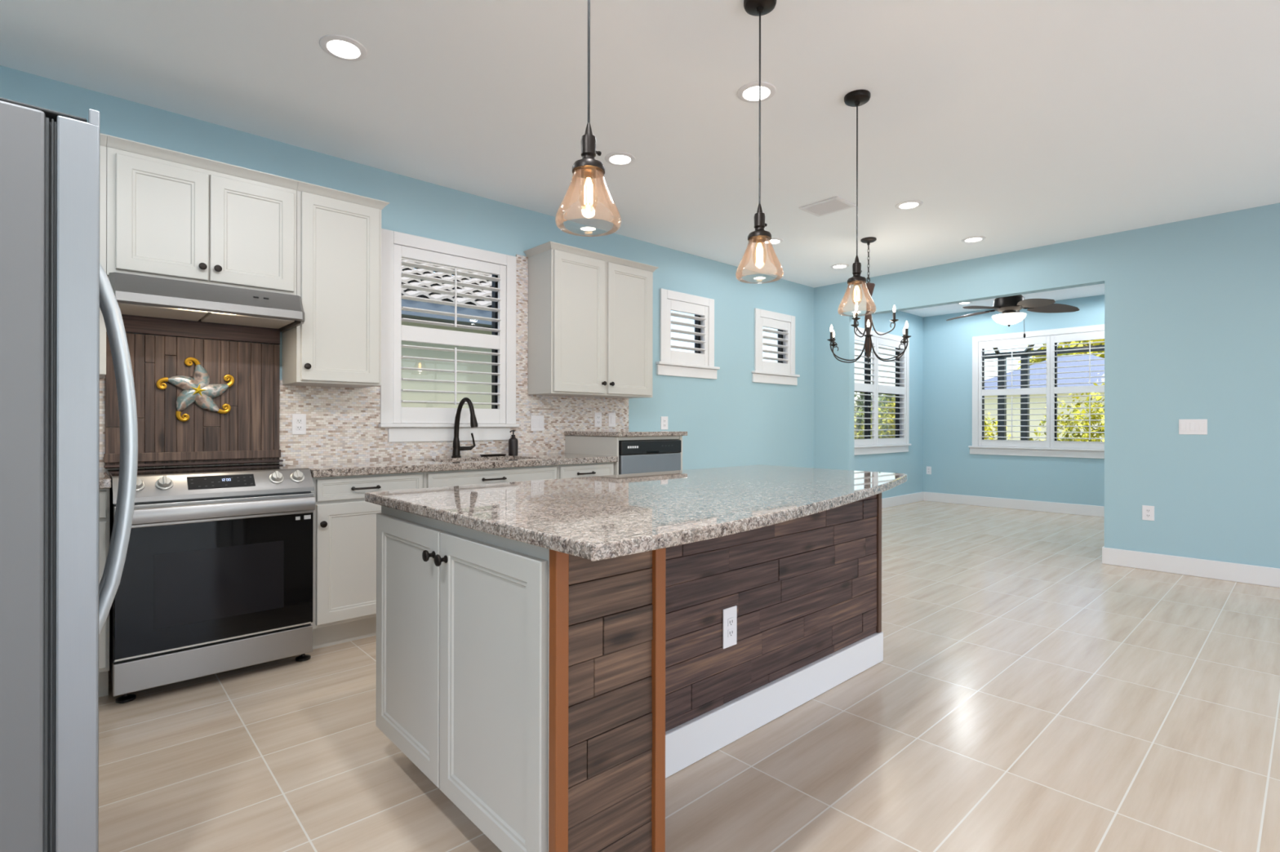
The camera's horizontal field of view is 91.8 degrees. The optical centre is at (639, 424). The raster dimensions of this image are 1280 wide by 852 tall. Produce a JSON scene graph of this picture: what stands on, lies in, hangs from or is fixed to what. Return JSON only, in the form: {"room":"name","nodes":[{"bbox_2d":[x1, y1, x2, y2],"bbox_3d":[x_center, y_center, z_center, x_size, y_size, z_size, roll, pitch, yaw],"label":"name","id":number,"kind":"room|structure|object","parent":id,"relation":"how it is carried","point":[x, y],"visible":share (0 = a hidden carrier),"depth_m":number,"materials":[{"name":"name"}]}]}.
{"room":"kitchen","nodes":[
{"label":"kitchen","id":0,"kind":"room"},
{"bbox_2d":[0,65,813,472],"bbox_3d":[-0.684,-0.221,4.930,7.545,2.800,0.160,0,0,-42],"label":"wall","id":1,"kind":"structure","parent":0,"point":[731,420],"depth_m":4.65,"materials":[{"name":"blue paint"}]},
{"bbox_2d":[99,133,106,377],"bbox_3d":[-2.779,-0.764,2.678,0.711,1.077,0.354,0,0,-42],"label":"upper cabinet","id":2,"kind":"object","parent":1,"relation":"attached to","point":[103,137],"visible":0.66,"depth_m":2.80,"materials":[{"name":"grey paint"}]},
{"bbox_2d":[103,314,283,469],"bbox_3d":[-2.330,-0.169,3.285,0.772,0.778,0.044,0,0,-42],"label":"backsplash","id":3,"kind":"structure","parent":1,"relation":"attached to","point":[248,433],"depth_m":3.28,"materials":[{"name":"brown wood"}]},
{"bbox_2d":[155,357,234,422],"bbox_3d":[-2.330,-0.182,3.261,0.338,0.339,0.044,0,0,-42],"label":"starfish ornament","id":4,"kind":"object","parent":3,"relation":"attached to","point":[197,389],"visible":1,"depth_m":3.26,"materials":[{"name":"metal"}]},
{"bbox_2d":[106,134,298,295],"bbox_3d":[-2.224,-0.989,3.174,0.775,0.625,0.372,0,0,-42],"label":"upper cabinet","id":5,"kind":"object","parent":1,"relation":"attached to","point":[173,215],"visible":0.93,"depth_m":3.02,"materials":[{"name":"grey paint"}]},
{"bbox_2d":[107,271,304,332],"bbox_3d":[-2.164,-0.599,3.112,0.770,0.149,0.472,0,0,-42],"label":"range hood","id":6,"kind":"object","parent":5,"relation":"attached to","point":[135,295],"visible":0.94,"depth_m":2.98,"materials":[{"name":"silver metal"}]},
{"bbox_2d":[292,413,306,434],"bbox_3d":[-1.991,0.001,3.621,0.075,0.120,0.010,0,0,-42],"label":"electrical outlet","id":7,"kind":"object","parent":1,"relation":"attached to","point":[299,420],"visible":1,"depth_m":3.62,"materials":[{"name":"white plastic"}]},
{"bbox_2d":[296,418,302,423],"bbox_3d":[-1.989,-0.019,3.619,0.032,0.028,0.004,0,0,-42],"label":"receptacle","id":8,"kind":"object","parent":7,"relation":"attached to","point":[298,420],"depth_m":3.62,"materials":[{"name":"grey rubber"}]},
{"bbox_2d":[296,425,302,430],"bbox_3d":[-1.989,0.021,3.619,0.032,0.028,0.004,0,0,-42],"label":"receptacle","id":9,"kind":"object","parent":7,"relation":"attached to","point":[298,427],"depth_m":3.62,"materials":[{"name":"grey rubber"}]},
{"bbox_2d":[281,180,389,387],"bbox_3d":[-1.760,-0.763,3.598,0.481,1.075,0.372,0,0,-42],"label":"upper cabinet","id":10,"kind":"object","parent":1,"relation":"attached to","point":[338,343],"visible":0.94,"depth_m":3.47,"materials":[{"name":"grey paint"}]},
{"bbox_2d":[377,228,519,442],"bbox_3d":[-1.323,-0.563,4.311,1.009,1.360,0.190,0,0,-42],"label":"window","id":11,"kind":"structure","parent":1,"relation":"in","point":[397,433],"depth_m":4.19,"materials":[{"name":"white paint"}]},
{"bbox_2d":[393,244,506,423],"bbox_3d":[-1.290,-0.583,4.274,0.821,1.156,0.094,0,0,-42],"label":"plantation shutter","id":12,"kind":"object","parent":11,"relation":"attached to","point":[401,332],"visible":1,"depth_m":4.23,"materials":[{"name":"white paint"}]},
{"bbox_2d":[530,415,544,431],"bbox_3d":[-0.780,-0.007,4.728,0.118,0.120,0.010,0,0,-42],"label":"light switch","id":13,"kind":"object","parent":1,"relation":"attached to","point":[537,422],"visible":1,"depth_m":4.72,"materials":[{"name":"white plastic"}]},
{"bbox_2d":[523,241,658,398],"bbox_3d":[-0.355,-0.759,4.883,1.073,1.077,0.372,0,0,-42],"label":"upper cabinet","id":14,"kind":"object","parent":1,"relation":"attached to","point":[590,313],"visible":1,"depth_m":4.67,"materials":[{"name":"grey paint"}]},
{"bbox_2d":[594,412,601,426],"bbox_3d":[-0.345,-0.036,5.126,0.075,0.120,0.010,0,0,-42],"label":"electrical outlet","id":15,"kind":"object","parent":1,"relation":"attached to","point":[597,416],"visible":1,"depth_m":5.12,"materials":[{"name":"white plastic"}]},
{"bbox_2d":[608,413,615,426],"bbox_3d":[-0.234,-0.035,5.227,0.075,0.120,0.010,0,0,-42],"label":"light switch","id":16,"kind":"object","parent":1,"relation":"attached to","point":[611,416],"visible":1,"depth_m":5.22,"materials":[{"name":"white plastic"}]},
{"bbox_2d":[660,416,667,429],"bbox_3d":[0.224,-0.009,5.660,0.090,0.120,0.010,0,0,-42],"label":"electrical outlet","id":17,"kind":"object","parent":1,"relation":"attached to","point":[664,420],"visible":1,"depth_m":5.65,"materials":[{"name":"white plastic"}]},
{"bbox_2d":[655,288,719,379],"bbox_3d":[0.419,-0.837,5.904,0.835,0.785,0.190,0,0,-42],"label":"window","id":18,"kind":"structure","parent":1,"relation":"in","point":[664,367],"depth_m":5.84,"materials":[{"name":"white paint"}]},
{"bbox_2d":[666,298,708,365],"bbox_3d":[0.446,-0.857,5.874,0.571,0.581,0.076,0,0,-42],"label":"plantation shutter","id":19,"kind":"object","parent":18,"relation":"attached to","point":[677,357],"visible":0.9,"depth_m":5.86,"materials":[{"name":"white paint"}]},
{"bbox_2d":[751,308,799,385],"bbox_3d":[1.452,-0.835,6.849,0.835,0.785,0.190,0,0,-42],"label":"window","id":20,"kind":"structure","parent":1,"relation":"in","point":[757,376],"depth_m":6.80,"materials":[{"name":"white paint"}]},
{"bbox_2d":[760,316,790,373],"bbox_3d":[1.479,-0.855,6.819,0.571,0.581,0.076,0,0,-42],"label":"plantation shutter","id":21,"kind":"object","parent":20,"relation":"attached to","point":[770,366],"visible":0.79,"depth_m":6.81,"materials":[{"name":"white paint"}]},
{"bbox_2d":[0,0,1279,287],"bbox_3d":[0.820,-1.678,1.208,10.235,0.120,7.680,0,0,-42],"label":"ceiling","id":22,"kind":"structure","parent":0,"point":[1017,125],"depth_m":3.08,"materials":[{"name":"white paint"}]},
{"bbox_2d":[319,34,367,61],"bbox_3d":[-1.278,-1.618,2.673,0.188,0.009,0.188,0,0,-42],"label":"recessed light","id":23,"kind":"object","parent":22,"relation":"in","point":[340,46],"visible":1,"depth_m":2.67,"materials":[{"name":"white paint"}]},
{"bbox_2d":[555,0,621,236],"bbox_3d":[-0.140,-1.078,1.693,0.181,1.084,0.181,0,0,-42],"label":"pendant light","id":24,"kind":"object","parent":22,"relation":"hanging from","point":[588,168],"visible":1,"depth_m":1.67,"materials":[{"name":"glass"}]},
{"bbox_2d":[572,122,604,178],"bbox_3d":[-0.140,-0.755,1.693,0.090,0.133,0.090,0,0,-42],"label":"socket","id":25,"kind":"object","parent":24,"relation":"attached to","point":[588,166],"depth_m":1.68,"materials":[{"name":"brown metal"}]},
{"bbox_2d":[604,151,635,165],"bbox_3d":[-0.121,-1.616,3.782,0.188,0.009,0.188,0,0,-42],"label":"recessed light","id":26,"kind":"object","parent":22,"relation":"in","point":[618,158],"visible":1,"depth_m":3.78,"materials":[{"name":"white plastic"}]},
{"bbox_2d":[737,81,776,102],"bbox_3d":[0.568,-1.614,3.022,0.188,0.009,0.188,0,0,-42],"label":"recessed light","id":27,"kind":"object","parent":22,"relation":"in","point":[748,92],"visible":0.98,"depth_m":3.01,"materials":[{"name":"white plastic"}]},
{"bbox_2d":[735,0,783,284],"bbox_3d":[0.457,-1.087,2.368,0.181,1.064,0.181,0,0,-42],"label":"pendant light","id":28,"kind":"object","parent":22,"relation":"hanging from","point":[753,7],"visible":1,"depth_m":2.36,"materials":[{"name":"glass"}]},
{"bbox_2d":[747,204,771,242],"bbox_3d":[0.457,-0.774,2.368,0.090,0.133,0.090,0,0,-42],"label":"socket","id":29,"kind":"object","parent":28,"relation":"attached to","point":[759,235],"depth_m":2.35,"materials":[{"name":"brown metal"}]},
{"bbox_2d":[762,238,783,244],"bbox_3d":[1.170,-1.613,5.479,0.188,0.009,0.188,0,0,-42],"label":"recessed light","id":30,"kind":"object","parent":22,"relation":"in","point":[774,241],"visible":0.71,"depth_m":5.47,"materials":[{"name":"white plastic"}]},
{"bbox_2d":[798,195,856,217],"bbox_3d":[1.390,-1.611,4.600,0.270,0.015,0.320,0,0,-42],"label":"ceiling vent","id":31,"kind":"object","parent":22,"relation":"in","point":[832,205],"visible":0.98,"depth_m":4.58,"materials":[{"name":"white metal"}]},
{"bbox_2d":[830,263,848,268],"bbox_3d":[2.042,-1.611,6.337,0.188,0.009,0.188,0,0,-42],"label":"recessed light","id":32,"kind":"object","parent":22,"relation":"in","point":[838,265],"visible":1,"depth_m":6.32,"materials":[{"name":"white plastic"}]},
{"bbox_2d":[837,89,876,316],"bbox_3d":[1.070,-1.081,3.057,0.181,1.072,0.181,0,0,-42],"label":"pendant light","id":33,"kind":"object","parent":22,"relation":"hanging from","point":[856,98],"visible":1,"depth_m":3.04,"materials":[{"name":"orange glass"}]},
{"bbox_2d":[847,255,866,284],"bbox_3d":[1.069,-0.764,3.057,0.090,0.133,0.090,0,0,-42],"label":"socket","id":34,"kind":"object","parent":33,"relation":"attached to","point":[856,279],"depth_m":3.04,"materials":[{"name":"brown metal"}]},
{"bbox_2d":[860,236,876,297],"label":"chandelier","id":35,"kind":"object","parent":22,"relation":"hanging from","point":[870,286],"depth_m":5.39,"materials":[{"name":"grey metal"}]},
{"bbox_2d":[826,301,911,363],"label":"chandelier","id":36,"kind":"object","parent":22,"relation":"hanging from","point":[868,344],"depth_m":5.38,"materials":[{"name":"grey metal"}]},
{"bbox_2d":[894,200,922,209],"bbox_3d":[1.979,-1.611,4.564,0.188,0.009,0.188,0,0,-42],"label":"recessed light","id":37,"kind":"object","parent":22,"relation":"in","point":[911,204],"visible":1,"depth_m":4.55,"materials":[{"name":"white plastic"}]},
{"bbox_2d":[961,235,986,243],"bbox_3d":[2.910,-1.609,5.410,0.188,0.009,0.188,0,0,-42],"label":"recessed light","id":38,"kind":"object","parent":22,"relation":"in","point":[975,238],"visible":1,"depth_m":5.40,"materials":[{"name":"white plastic"}]},
{"bbox_2d":[98,501,1279,851],"bbox_3d":[2.013,1.224,2.345,13.540,0.080,7.740,0,0,-42],"label":"floor","id":39,"kind":"structure","parent":0,"point":[1029,692],"depth_m":2.33,"materials":[{"name":"beige tile"}]},
{"bbox_2d":[0,97,137,851],"bbox_3d":[-1.657,0.275,1.324,0.904,1.802,0.910,0,0,-42],"label":"refrigerator","id":40,"kind":"object","parent":39,"relation":"on","point":[55,609],"visible":1,"depth_m":1.20,"materials":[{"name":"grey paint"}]},
{"bbox_2d":[98,488,110,697],"bbox_3d":[-2.684,0.721,2.573,0.715,0.908,0.619,0,0,-42],"label":"base cabinet","id":41,"kind":"object","parent":39,"relation":"on","point":[104,494],"visible":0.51,"depth_m":2.58,"materials":[{"name":"grey paint"}]},
{"bbox_2d":[99,470,111,488],"bbox_3d":[-2.672,0.244,2.563,0.717,0.040,0.649,0,0,-42],"label":"countertop","id":42,"kind":"structure","parent":41,"relation":"on","point":[104,480],"depth_m":2.56,"materials":[{"name":"stone"}]},
{"bbox_2d":[106,463,315,703],"bbox_3d":[-2.079,0.698,3.018,0.764,0.954,0.722,0,0,-42],"label":"range","id":43,"kind":"object","parent":39,"relation":"on","point":[217,575],"visible":0.88,"depth_m":2.78,"materials":[{"name":"grey metal"}]},
{"bbox_2d":[106,463,305,486],"bbox_3d":[-2.133,0.246,3.071,0.755,0.047,0.539,0,0,-42],"label":"cooktop","id":44,"kind":"object","parent":43,"relation":"in","point":[221,468],"depth_m":3.03,"materials":[{"name":"silver metal"}]},
{"bbox_2d":[311,471,423,649],"bbox_3d":[-1.625,0.723,3.517,0.583,0.908,0.656,0,0,-42],"label":"base cabinet","id":45,"kind":"object","parent":39,"relation":"on","point":[344,579],"visible":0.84,"depth_m":3.24,"materials":[{"name":"grey paint"}]},
{"bbox_2d":[284,453,617,477],"bbox_3d":[-1.109,0.248,3.993,1.991,0.040,0.649,0,0,-42],"label":"countertop","id":46,"kind":"structure","parent":45,"relation":"on","point":[335,468],"depth_m":3.70,"materials":[{"name":"stone"}]},
{"bbox_2d":[451,397,477,457],"bbox_3d":[-1.157,0.024,4.199,0.238,0.406,0.132,0,0,33],"label":"faucet","id":47,"kind":"object","parent":46,"relation":"on","point":[473,424],"visible":1,"depth_m":4.20,"materials":[{"name":"brown metal"}]},
{"bbox_2d":[480,453,506,456],"bbox_3d":[-1.043,0.222,4.407,0.186,0.012,0.086,0,0,-42],"label":"tray","id":48,"kind":"object","parent":46,"relation":"on","point":[492,455],"visible":1,"depth_m":4.38,"materials":[{"name":"brown metal"}]},
{"bbox_2d":[508,430,518,455],"bbox_3d":[-0.922,0.135,4.486,0.082,0.186,0.073,0,0,-42],"label":"soap dispenser","id":49,"kind":"object","parent":46,"relation":"on","point":[513,442],"visible":0.99,"depth_m":4.47,"materials":[{"name":"brown metal"}]},
{"bbox_2d":[423,465,556,488],"bbox_3d":[-1.073,0.724,4.023,0.911,0.908,0.656,0,0,-42],"label":"base cabinet","id":50,"kind":"object","parent":39,"relation":"on","point":[500,475],"visible":0.22,"depth_m":3.76,"materials":[{"name":"grey paint"}]},
{"bbox_2d":[556,462,613,479],"bbox_3d":[-0.554,0.725,4.497,0.490,0.908,0.656,0,0,-42],"label":"base cabinet","id":51,"kind":"object","parent":39,"relation":"on","point":[579,470],"visible":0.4,"depth_m":4.26,"materials":[{"name":"grey paint"}]},
{"bbox_2d":[564,435,682,475],"bbox_3d":[-0.129,0.636,4.900,0.678,1.088,0.634,0,0,-42],"label":"base cabinet","id":52,"kind":"object","parent":39,"relation":"on","point":[585,445],"visible":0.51,"depth_m":4.65,"materials":[{"name":"grey paint"}]},
{"bbox_2d":[564,431,687,436],"bbox_3d":[-0.112,0.073,4.891,0.713,0.033,0.669,0,0,-42],"label":"countertop","id":53,"kind":"structure","parent":52,"relation":"on","point":[602,433],"depth_m":4.66,"materials":[{"name":"stone"}]},
{"bbox_2d":[618,439,681,474],"bbox_3d":[-0.119,0.548,4.880,0.622,0.853,0.640,0,0,-42],"label":"dishwasher","id":54,"kind":"object","parent":52,"relation":"in","point":[635,456],"visible":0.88,"depth_m":4.63,"materials":[{"name":"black metal"}]},
{"bbox_2d":[375,493,883,851],"bbox_3d":[0.243,0.728,2.498,2.238,0.906,1.088,0,0,-42],"label":"kitchen island","id":55,"kind":"object","parent":39,"relation":"on","point":[553,697],"visible":0.83,"depth_m":1.73,"materials":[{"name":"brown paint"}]},
{"bbox_2d":[364,464,907,561],"bbox_3d":[0.305,0.257,2.454,2.260,0.033,1.282,0,0,-42],"label":"island countertop","id":56,"kind":"structure","parent":55,"relation":"on","point":[597,517],"depth_m":1.87,"materials":[{"name":"stone"}]},
{"bbox_2d":[722,605,737,648],"bbox_3d":[0.334,0.753,2.297,0.078,0.145,0.010,0,0,-42],"label":"electrical outlet","id":57,"kind":"object","parent":55,"relation":"attached to","point":[729,615],"visible":1,"depth_m":2.29,"materials":[{"name":"white plastic"}]},
{"bbox_2d":[727,628,733,637],"bbox_3d":[0.336,0.773,2.295,0.032,0.028,0.004,0,0,-42],"label":"receptacle","id":58,"kind":"object","parent":57,"relation":"attached to","point":[730,631],"depth_m":2.29,"materials":[{"name":"white plastic"}]},
{"bbox_2d":[728,617,733,626],"bbox_3d":[0.336,0.733,2.295,0.032,0.028,0.004,0,0,-42],"label":"receptacle","id":59,"kind":"object","parent":57,"relation":"attached to","point":[731,620],"depth_m":2.29,"materials":[{"name":"white plastic"}]},
{"bbox_2d":[853,311,923,498],"bbox_3d":[3.237,-0.238,8.673,3.295,2.850,0.150,0,0,-42],"label":"wall","id":60,"kind":"structure","parent":0,"point":[910,463],"depth_m":9.32,"materials":[{"name":"blue paint"}]},
{"bbox_2d":[853,327,911,455],"bbox_3d":[3.234,-0.438,8.629,2.044,1.700,0.190,0,0,-42],"label":"window","id":61,"kind":"structure","parent":60,"relation":"in","point":[873,449],"depth_m":8.93,"materials":[{"name":"white paint"}]},
{"bbox_2d":[853,333,875,445],"bbox_3d":[2.919,-0.459,8.286,0.927,1.496,0.076,0,0,-42],"label":"plantation shutter","id":62,"kind":"object","parent":61,"relation":"attached to","point":[859,387],"visible":0.54,"depth_m":8.43,"materials":[{"name":"white paint"}]},
{"bbox_2d":[875,337,906,444],"bbox_3d":[3.605,-0.458,8.912,0.927,1.496,0.076,0,0,-42],"label":"plantation shutter","id":63,"kind":"object","parent":61,"relation":"attached to","point":[879,388],"visible":0.94,"depth_m":8.88,"materials":[{"name":"white paint"}]},
{"bbox_2d":[881,491,923,508],"bbox_3d":[3.242,1.117,8.569,3.125,0.140,0.015,0,0,-42],"label":"baseboard","id":64,"kind":"structure","parent":60,"relation":"attached to","point":[888,502],"depth_m":9.11,"materials":[{"name":"white paint"}]},
{"bbox_2d":[902,283,1104,317],"bbox_3d":[4.399,-1.711,7.362,3.355,0.100,3.650,0,0,-42],"label":"ceiling","id":65,"kind":"structure","parent":0,"point":[1099,289],"depth_m":8.18,"materials":[{"name":"white paint"}]},
{"bbox_2d":[957,301,972,304],"bbox_3d":[4.439,-1.656,8.481,0.188,0.009,0.188,0,0,-42],"label":"recessed light","id":66,"kind":"object","parent":65,"relation":"in","point":[964,303],"visible":0.78,"depth_m":8.50,"materials":[{"name":"white"}]},
{"bbox_2d":[946,294,1079,337],"bbox_3d":[4.287,-1.331,7.303,1.372,0.660,1.325,0,0,-42],"label":"ceiling fan","id":67,"kind":"object","parent":65,"relation":"hanging from","point":[1010,307],"visible":0.9,"depth_m":7.13,"materials":[{"name":"brown metal"}]},
{"bbox_2d":[922,294,1104,506],"bbox_3d":[5.630,-0.233,8.388,0.150,2.850,3.500,0,0,-42],"label":"wall","id":68,"kind":"structure","parent":0,"point":[947,409],"depth_m":9.10,"materials":[{"name":"blue paint"}]},
{"bbox_2d":[926,466,931,474],"bbox_3d":[4.452,0.714,9.556,0.010,0.120,0.075,0,0,-42],"label":"electrical outlet","id":69,"kind":"object","parent":68,"relation":"attached to","point":[928,468],"visible":1,"depth_m":9.55,"materials":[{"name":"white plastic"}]},
{"bbox_2d":[923,492,1104,517],"bbox_3d":[5.537,1.121,8.363,0.015,0.140,3.384,0,0,-42],"label":"baseboard","id":70,"kind":"structure","parent":68,"relation":"attached to","point":[1022,504],"depth_m":8.64,"materials":[{"name":"white paint"}]},
{"bbox_2d":[968,324,1104,458],"bbox_3d":[5.576,-0.418,8.403,0.190,1.720,2.045,0,0,-42],"label":"window","id":71,"kind":"structure","parent":68,"relation":"in","point":[975,449],"depth_m":8.57,"materials":[{"name":"white paint"}]},
{"bbox_2d":[977,335,1050,448],"bbox_3d":[5.238,-0.439,8.706,0.105,1.516,0.899,0,0,-41],"label":"plantation shutter","id":72,"kind":"object","parent":71,"relation":"attached to","point":[1038,340],"visible":1,"depth_m":8.67,"materials":[{"name":"white paint"}]},
{"bbox_2d":[1049,330,1104,448],"bbox_3d":[5.846,-0.438,8.041,0.105,1.516,0.899,0,0,-41],"label":"plantation shutter","id":73,"kind":"object","parent":71,"relation":"attached to","point":[1091,335],"visible":0.67,"depth_m":8.15,"materials":[{"name":"white paint"}]},
{"bbox_2d":[813,202,1279,568],"bbox_3d":[4.610,-0.261,4.643,0.120,2.900,7.430,0,0,-42],"label":"wall","id":74,"kind":"structure","parent":0,"point":[1192,306],"depth_m":4.95,"materials":[{"name":"blue paint"}]},
{"bbox_2d":[1142,505,1154,520],"bbox_3d":[4.144,0.726,5.055,0.010,0.120,0.078,0,0,-42],"label":"electrical outlet","id":75,"kind":"object","parent":74,"relation":"attached to","point":[1148,512],"visible":1,"depth_m":5.05,"materials":[{"name":"white plastic"}]},
{"bbox_2d":[1102,546,1279,587],"bbox_3d":[5.543,1.121,3.609,0.135,0.140,4.640,0,0,-42],"label":"baseboard","id":76,"kind":"structure","parent":74,"relation":"attached to","point":[1222,571],"depth_m":4.84,"materials":[{"name":"white paint"}]},
{"bbox_2d":[1178,419,1207,435],"bbox_3d":[4.329,0.022,4.854,0.010,0.120,0.168,0,0,-42],"label":"light switch","id":77,"kind":"object","parent":74,"relation":"attached to","point":[1197,427],"visible":1,"depth_m":4.85,"materials":[{"name":"white plastic"}]},
{"label":"outside","id":78,"kind":"structure","parent":0,"visible":0},
{"bbox_3d":[4.316,1.399,17.503,90.000,0.180,100.000,0,0,-42],"label":"ground","id":79,"kind":"structure","parent":78,"visible":0},
{"bbox_2d":[400,257,492,408],"bbox_3d":[-7.197,-0.750,6.981,13.600,4.070,5.980,0,0,-42],"label":"neighbor house","id":80,"kind":"structure","parent":79,"relation":"on","point":[416,385],"depth_m":7.96,"materials":[{"name":"beige paint"}]},
{"bbox_2d":[853,392,894,439],"bbox_3d":[10.797,-0.061,27.484,4.783,3.163,4.554,0,0,-42],"label":"tree","id":81,"kind":"object","parent":79,"relation":"on","point":[862,397],"visible":0.07,"depth_m":26.96,"materials":[{"name":"green plant"}]},
{"bbox_2d":[856,394,1013,439],"bbox_3d":[7.612,0.215,16.717,2.185,2.359,4.213,0,0,-42],"label":"hedge","id":82,"kind":"object","parent":79,"relation":"on","point":[892,415],"visible":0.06,"depth_m":17.07,"materials":[{"name":"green plant"}]},
{"bbox_2d":[984,353,1104,441],"bbox_3d":[15.553,-0.538,21.816,6.600,3.740,6.400,0,0,-42],"label":"neighbor house","id":83,"kind":"structure","parent":79,"relation":"on","point":[1083,357],"depth_m":20.46,"materials":[{"name":"beige paint"}]},
{"bbox_2d":[984,344,1104,440],"bbox_3d":[6.650,-0.616,10.148,3.630,3.859,5.320,0,0,-42],"label":"cage","id":84,"kind":"object","parent":79,"relation":"on","point":[1027,350],"visible":0.12,"depth_m":11.91,"materials":[{"name":"black"}]},
{"bbox_2d":[1017,338,1104,368],"bbox_3d":[21.429,-1.749,29.351,6.618,6.187,8.072,0,0,-42],"label":"tree","id":85,"kind":"object","parent":79,"relation":"on","point":[1034,360],"visible":0.03,"depth_m":28.65,"materials":[{"name":"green plant"}]},
{"bbox_2d":[1029,382,1104,441],"bbox_3d":[10.867,0.191,13.154,4.776,2.418,2.156,0,0,44],"label":"hedge","id":86,"kind":"object","parent":79,"relation":"on","point":[1085,435],"visible":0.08,"depth_m":13.96,"materials":[{"name":"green plant"}]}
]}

